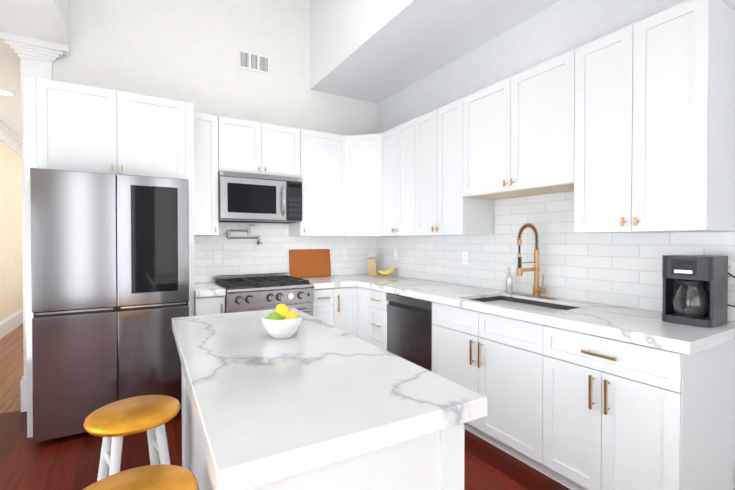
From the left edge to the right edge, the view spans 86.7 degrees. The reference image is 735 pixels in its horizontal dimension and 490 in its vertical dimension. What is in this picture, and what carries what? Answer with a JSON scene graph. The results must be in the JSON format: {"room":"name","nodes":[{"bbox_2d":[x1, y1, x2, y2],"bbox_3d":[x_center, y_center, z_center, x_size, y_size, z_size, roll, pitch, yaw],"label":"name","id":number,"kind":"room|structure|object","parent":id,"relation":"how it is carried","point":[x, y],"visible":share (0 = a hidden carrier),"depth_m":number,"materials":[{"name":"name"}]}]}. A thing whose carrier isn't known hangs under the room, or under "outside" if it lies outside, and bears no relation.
{"room":"kitchen","nodes":[
{"label":"kitchen","id":0,"kind":"room"},
{"bbox_2d":[0,140,22,320],"bbox_3d":[-3.581,-0.144,2.825,0.120,2.870,15.520,0,1,-31],"label":"wall","id":1,"kind":"structure","parent":0,"point":[11,282],"depth_m":5.72,"materials":[{"name":"beige paint"}]},
{"bbox_2d":[0,120,20,154],"bbox_3d":[-3.491,-1.494,2.875,0.100,0.169,15.280,0,1,-31],"label":"crown molding","id":2,"kind":"structure","parent":1,"relation":"attached to","point":[11,138],"depth_m":5.51,"materials":[{"name":"white wood"}]},
{"bbox_2d":[0,308,22,339],"bbox_3d":[-5.412,1.137,6.034,0.019,0.230,7.940,0,1,-31],"label":"baseboard","id":3,"kind":"structure","parent":1,"relation":"attached to","point":[10,323],"depth_m":5.64,"materials":[{"name":"white wood"}]},
{"bbox_2d":[0,0,69,137],"bbox_3d":[-3.101,-1.632,3.095,1.240,0.100,15.520,0,1,-31],"label":"ceiling","id":4,"kind":"structure","parent":0,"point":[42,19],"depth_m":2.89,"materials":[{"name":"white paint"}]},
{"bbox_2d":[0,88,14,95],"bbox_3d":[-3.783,-1.587,4.040,0.190,0.013,0.190,0,1,-31],"label":"recessed light","id":5,"kind":"object","parent":4,"relation":"in","point":[6,92],"visible":0.92,"depth_m":4.04,"materials":[{"name":"white"}]},
{"bbox_2d":[58,0,69,36],"bbox_3d":[-0.573,-2.159,-0.019,0.100,1.030,7.350,0,1,-31],"label":"fascia","id":6,"kind":"object","parent":4,"relation":"attached to","point":[64,6],"visible":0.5,"depth_m":3.01,"materials":[{"name":"white paint"}]},
{"bbox_2d":[20,0,376,375],"bbox_3d":[-1.255,-0.722,3.933,3.385,4.000,0.140,0,1,-31],"label":"wall","id":7,"kind":"structure","parent":0,"point":[182,50],"depth_m":3.69,"materials":[{"name":"white paint"}]},
{"bbox_2d":[20,376,26,411],"bbox_3d":[-2.622,1.154,3.040,0.130,0.270,0.024,0,1,-31],"label":"baseboard","id":8,"kind":"structure","parent":7,"relation":"attached to","point":[23,384],"depth_m":3.01,"materials":[{"name":"white wood"}]},
{"bbox_2d":[0,31,69,62],"bbox_3d":[-2.566,-1.512,3.002,0.420,0.133,0.091,0,1,-31],"label":"trim","id":9,"kind":"structure","parent":7,"relation":"attached to","point":[35,48],"depth_m":2.99,"materials":[{"name":"white wood"}]},
{"bbox_2d":[31,76,186,178],"bbox_3d":[-1.983,-0.822,3.097,0.914,0.620,0.576,0,1,-31],"label":"upper cabinet","id":10,"kind":"object","parent":7,"relation":"attached to","point":[75,127],"depth_m":2.82,"materials":[{"name":"white wood"}]},
{"bbox_2d":[187,108,218,235],"bbox_3d":[-1.501,-0.612,3.521,0.226,1.050,0.349,0,1,-31],"label":"upper cabinet","id":11,"kind":"object","parent":7,"relation":"attached to","point":[202,129],"depth_m":3.37,"materials":[{"name":"white wood"}]},
{"bbox_2d":[238,49,268,73],"bbox_3d":[-1.142,-1.842,3.919,0.310,0.180,0.016,0,1,-31],"label":"air vent","id":12,"kind":"object","parent":7,"relation":"in","point":[251,61],"visible":1,"depth_m":3.91,"materials":[{"name":"white metal"}]},
{"bbox_2d":[219,116,298,176],"bbox_3d":[-1.076,-0.898,3.772,0.760,0.485,0.349,0,1,-31],"label":"upper cabinet","id":13,"kind":"object","parent":7,"relation":"attached to","point":[245,146],"depth_m":3.60,"materials":[{"name":"white wood"}]},
{"bbox_2d":[218,171,301,223],"bbox_3d":[-1.047,-0.436,3.730,0.754,0.432,0.462,0,1,-31],"label":"microwave","id":14,"kind":"object","parent":13,"relation":"attached to","point":[251,198],"visible":1,"depth_m":3.56,"materials":[{"name":"silver metal"}]},
{"bbox_2d":[194,222,376,282],"bbox_3d":[-0.786,0.063,4.160,2.100,0.573,0.008,0,1,-31],"label":"backsplash","id":15,"kind":"structure","parent":7,"relation":"attached to","point":[270,254],"depth_m":4.00,"materials":[{"name":"tile"}]},
{"bbox_2d":[213,251,220,262],"bbox_3d":[-1.448,0.115,3.754,0.070,0.116,0.008,0,1,-31],"label":"electrical outlet","id":16,"kind":"object","parent":15,"relation":"attached to","point":[216,256],"visible":1,"depth_m":3.75,"materials":[{"name":"white plastic"}]},
{"bbox_2d":[224,225,262,244],"bbox_3d":[-1.217,-0.098,3.844,0.362,0.207,0.086,0,1,-31],"label":"pot filler","id":17,"kind":"object","parent":15,"relation":"attached to","point":[227,233],"visible":0.98,"depth_m":3.82,"materials":[{"name":"silver metal"}]},
{"bbox_2d":[341,249,346,258],"bbox_3d":[-0.269,0.101,4.461,0.070,0.116,0.008,0,1,-31],"label":"electrical outlet","id":18,"kind":"object","parent":15,"relation":"attached to","point":[343,253],"visible":1,"depth_m":4.46,"materials":[{"name":"white plastic"}]},
{"bbox_2d":[289,129,342,235],"bbox_3d":[-0.503,-0.619,4.098,0.550,1.050,0.386,0,1,-31],"label":"upper cabinet","id":19,"kind":"object","parent":7,"relation":"attached to","point":[320,153],"depth_m":3.95,"materials":[{"name":"white wood"}]},
{"bbox_2d":[0,323,570,489],"bbox_3d":[-1.780,1.328,3.923,4.320,0.101,15.520,0,1,-31],"label":"floor","id":20,"kind":"structure","parent":0,"point":[71,462],"depth_m":2.39,"materials":[{"name":"brown wood"}]},
{"bbox_2d":[30,168,188,442],"bbox_3d":[-1.918,0.399,3.004,0.906,1.780,0.775,0,1,-31],"label":"fridge","id":21,"kind":"object","parent":20,"relation":"on","point":[110,275],"visible":0.79,"depth_m":2.63,"materials":[{"name":"grey metal"}]},
{"bbox_2d":[84,395,180,480],"bbox_3d":[-0.957,0.993,1.602,0.350,0.632,0.350,0,1,-31],"label":"stool","id":22,"kind":"object","parent":20,"relation":"on","point":[112,424],"visible":0.85,"depth_m":1.58,"materials":[{"name":"gold wood"}]},
{"bbox_2d":[83,464,198,489],"bbox_3d":[-0.641,0.999,1.057,0.340,0.632,0.340,0,1,-31],"label":"stool","id":23,"kind":"object","parent":20,"relation":"on","point":[161,477],"visible":1,"depth_m":1.13,"materials":[{"name":"gold wood"}]},
{"bbox_2d":[188,284,225,315],"bbox_3d":[-1.431,0.847,3.423,0.226,0.874,0.619,0,1,-31],"label":"base cabinet","id":24,"kind":"object","parent":20,"relation":"on","point":[207,300],"depth_m":3.14,"materials":[{"name":"white wood"}]},
{"bbox_2d":[213,272,313,315],"bbox_3d":[-0.970,0.788,3.615,0.754,0.987,0.746,0,1,-31],"label":"range","id":25,"kind":"object","parent":20,"relation":"on","point":[254,292],"visible":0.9,"depth_m":3.40,"materials":[{"name":"silver metal"}]},
{"bbox_2d":[313,288,326,322],"bbox_3d":[-0.559,0.841,3.946,0.279,0.874,0.619,0,1,-31],"label":"base cabinet","id":26,"kind":"object","parent":20,"relation":"on","point":[320,294],"depth_m":3.66,"materials":[{"name":"white wood"}]},
{"bbox_2d":[182,395,463,489],"bbox_3d":[-0.355,0.873,1.525,0.620,0.869,1.486,0,1,-31],"label":"kitchen island","id":27,"kind":"object","parent":20,"relation":"on","point":[436,463],"depth_m":0.96,"materials":[{"name":"white wood"}]},
{"bbox_2d":[172,307,486,489],"bbox_3d":[-0.355,0.412,1.519,0.702,0.050,1.568,0,1,-31],"label":"island countertop","id":28,"kind":"structure","parent":27,"relation":"on","point":[266,412],"depth_m":1.00,"materials":[{"name":"white stone"}]},
{"bbox_2d":[261,304,302,338],"bbox_3d":[-0.359,0.316,1.638,0.174,0.140,0.174,0,1,-31],"label":"fruit bowl","id":29,"kind":"object","parent":28,"relation":"on","point":[282,321],"visible":1,"depth_m":1.59,"materials":[{"name":"white ceramic"}]},
{"bbox_2d":[327,284,354,335],"bbox_3d":[-0.372,0.840,4.039,0.333,0.874,0.651,0,1,-31],"label":"base cabinet","id":30,"kind":"object","parent":20,"relation":"on","point":[341,300],"depth_m":3.78,"materials":[{"name":"white wood"}]},
{"bbox_2d":[291,274,402,287],"bbox_3d":[-0.194,0.375,4.143,1.115,0.050,0.646,0,1,-31],"label":"countertop","id":31,"kind":"structure","parent":30,"relation":"on","point":[323,281],"depth_m":3.97,"materials":[{"name":"white stone"}]},
{"bbox_2d":[289,249,330,277],"bbox_3d":[-0.619,0.197,4.219,0.470,0.299,0.055,0,1,-31],"label":"cutting board","id":32,"kind":"object","parent":31,"relation":"on","point":[309,262],"visible":0.85,"depth_m":4.20,"materials":[{"name":"brown wood"}]},
{"bbox_2d":[367,251,377,274],"bbox_3d":[0.055,0.208,4.466,0.110,0.275,0.245,0,1,7],"label":"knife block","id":33,"kind":"object","parent":31,"relation":"on","point":[372,263],"visible":1,"depth_m":4.41,"materials":[{"name":"brown wood"}]},
{"bbox_2d":[378,267,394,274],"bbox_3d":[0.212,0.288,4.241,0.181,0.088,0.175,0,1,-31],"label":"bananas","id":34,"kind":"object","parent":31,"relation":"on","point":[390,271],"visible":1,"depth_m":4.20,"materials":[{"name":"yellow food"}]},
{"bbox_2d":[355,284,366,340],"bbox_3d":[0.199,0.841,3.925,0.672,0.874,0.237,0,1,-31],"label":"base cabinet","id":35,"kind":"object","parent":20,"relation":"on","point":[360,292],"depth_m":3.82,"materials":[{"name":"white wood"}]},
{"bbox_2d":[367,288,426,350],"bbox_3d":[0.346,0.843,3.729,0.620,0.874,0.351,0,1,-31],"label":"base cabinet","id":36,"kind":"object","parent":20,"relation":"on","point":[377,303],"depth_m":3.55,"materials":[{"name":"white wood"}]},
{"bbox_2d":[427,300,530,463],"bbox_3d":[0.996,0.857,2.645,0.620,0.874,0.978,0,1,-31],"label":"base cabinet","id":37,"kind":"object","parent":20,"relation":"on","point":[489,356],"depth_m":2.43,"materials":[{"name":"white wood"}]},
{"bbox_2d":[386,293,431,371],"bbox_3d":[0.578,0.797,3.313,0.610,0.767,0.596,0,1,-31],"label":"dishwasher","id":38,"kind":"object","parent":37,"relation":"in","point":[409,328],"visible":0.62,"depth_m":3.12,"materials":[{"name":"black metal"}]},
{"bbox_2d":[527,324,734,489],"bbox_3d":[1.363,0.864,2.034,0.620,0.874,0.677,0,1,-31],"label":"base cabinet","id":39,"kind":"object","parent":20,"relation":"on","point":[606,414],"depth_m":1.80,"materials":[{"name":"white wood"}]},
{"bbox_2d":[355,277,734,355],"bbox_3d":[0.859,0.391,2.842,0.647,0.050,2.670,0,1,-31],"label":"countertop","id":40,"kind":"structure","parent":39,"relation":"on","point":[647,328],"depth_m":2.06,"materials":[{"name":"white stone"}]},
{"bbox_2d":[506,267,512,293],"bbox_3d":[1.067,0.267,2.935,0.061,0.195,0.052,0,1,-31],"label":"soap bottle","id":41,"kind":"object","parent":40,"relation":"on","point":[509,283],"visible":1,"depth_m":2.92,"materials":[{"name":"silver metal"}]},
{"bbox_2d":[475,296,574,311],"bbox_3d":[1.002,0.507,2.549,0.450,0.235,0.679,0,1,-31],"label":"sink","id":42,"kind":"object","parent":40,"relation":"in","point":[515,301],"depth_m":2.70,"materials":[{"name":"grey metal"}]},
{"bbox_2d":[516,223,555,298],"bbox_3d":[1.123,0.108,2.710,0.236,0.518,0.260,0,1,-31],"label":"faucet","id":43,"kind":"object","parent":40,"relation":"on","point":[537,288],"visible":1,"depth_m":2.72,"materials":[{"name":"brown metal"}]},
{"bbox_2d":[662,255,727,327],"bbox_3d":[1.578,0.214,1.894,0.233,0.325,0.200,0,1,-31],"label":"coffee maker","id":44,"kind":"object","parent":40,"relation":"on","point":[695,290],"visible":1,"depth_m":1.84,"materials":[{"name":"grey plastic"}]},
{"bbox_2d":[343,134,378,235],"bbox_3d":[-0.053,-0.618,4.014,0.334,1.050,0.335,0,1,-31],"label":"upper cabinet","id":45,"kind":"object","parent":0,"relation":"attached to","point":[360,152],"depth_m":4.05,"materials":[{"name":"white wood"}]},
{"bbox_2d":[310,0,560,103],"bbox_3d":[1.635,-2.175,1.304,0.870,1.030,7.350,0,1,-31],"label":"ceiling","id":46,"kind":"structure","parent":0,"point":[376,51],"depth_m":3.35,"materials":[{"name":"white paint"}]},
{"bbox_2d":[377,0,734,310],"bbox_3d":[2.091,-0.693,1.526,0.120,4.000,7.470,0,1,-31],"label":"wall","id":47,"kind":"structure","parent":0,"point":[561,27],"depth_m":2.95,"materials":[{"name":"white paint"}]},
{"bbox_2d":[379,117,418,235],"bbox_3d":[0.419,-0.616,3.817,0.387,1.050,0.686,0,1,-31],"label":"upper cabinet","id":48,"kind":"object","parent":47,"relation":"attached to","point":[399,145],"depth_m":3.70,"materials":[{"name":"white wood"}]},
{"bbox_2d":[419,96,493,235],"bbox_3d":[0.732,-0.610,3.331,0.350,1.050,0.701,0,1,-31],"label":"upper cabinet","id":49,"kind":"object","parent":47,"relation":"attached to","point":[445,207],"depth_m":3.16,"materials":[{"name":"white wood"}]},
{"bbox_2d":[467,49,574,199],"bbox_3d":[1.109,-0.747,2.700,0.350,0.760,0.882,0,1,-31],"label":"upper cabinet","id":50,"kind":"object","parent":47,"relation":"attached to","point":[521,126],"depth_m":2.53,"materials":[{"name":"white wood"}]},
{"bbox_2d":[377,191,734,321],"bbox_3d":[0.967,-0.003,3.282,0.010,0.726,3.314,0,1,-31],"label":"backsplash","id":51,"kind":"structure","parent":47,"relation":"attached to","point":[620,269],"depth_m":2.70,"materials":[{"name":"tile"}]},
{"bbox_2d":[394,249,397,258],"bbox_3d":[0.316,0.103,4.355,0.008,0.116,0.070,0,1,-31],"label":"electrical outlet","id":52,"kind":"object","parent":51,"relation":"attached to","point":[395,253],"visible":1,"depth_m":4.35,"materials":[{"name":"white plastic"}]},
{"bbox_2d":[462,251,467,264],"bbox_3d":[0.864,0.114,3.441,0.008,0.116,0.070,0,1,-31],"label":"electrical outlet","id":53,"kind":"object","parent":51,"relation":"attached to","point":[464,257],"visible":1,"depth_m":3.44,"materials":[{"name":"white plastic"}]},
{"bbox_2d":[728,260,734,283],"bbox_3d":[1.776,0.132,1.919,0.008,0.116,0.070,0,1,-31],"label":"electrical outlet","id":54,"kind":"object","parent":51,"relation":"attached to","point":[731,269],"visible":0.42,"depth_m":1.91,"materials":[{"name":"white plastic"}]},
{"bbox_2d":[559,0,734,232],"bbox_3d":[1.477,-0.595,2.088,0.350,1.050,0.664,0,1,-31],"label":"upper cabinet","id":55,"kind":"object","parent":47,"relation":"attached to","point":[627,130],"depth_m":1.88,"materials":[{"name":"white wood"}]}
]}

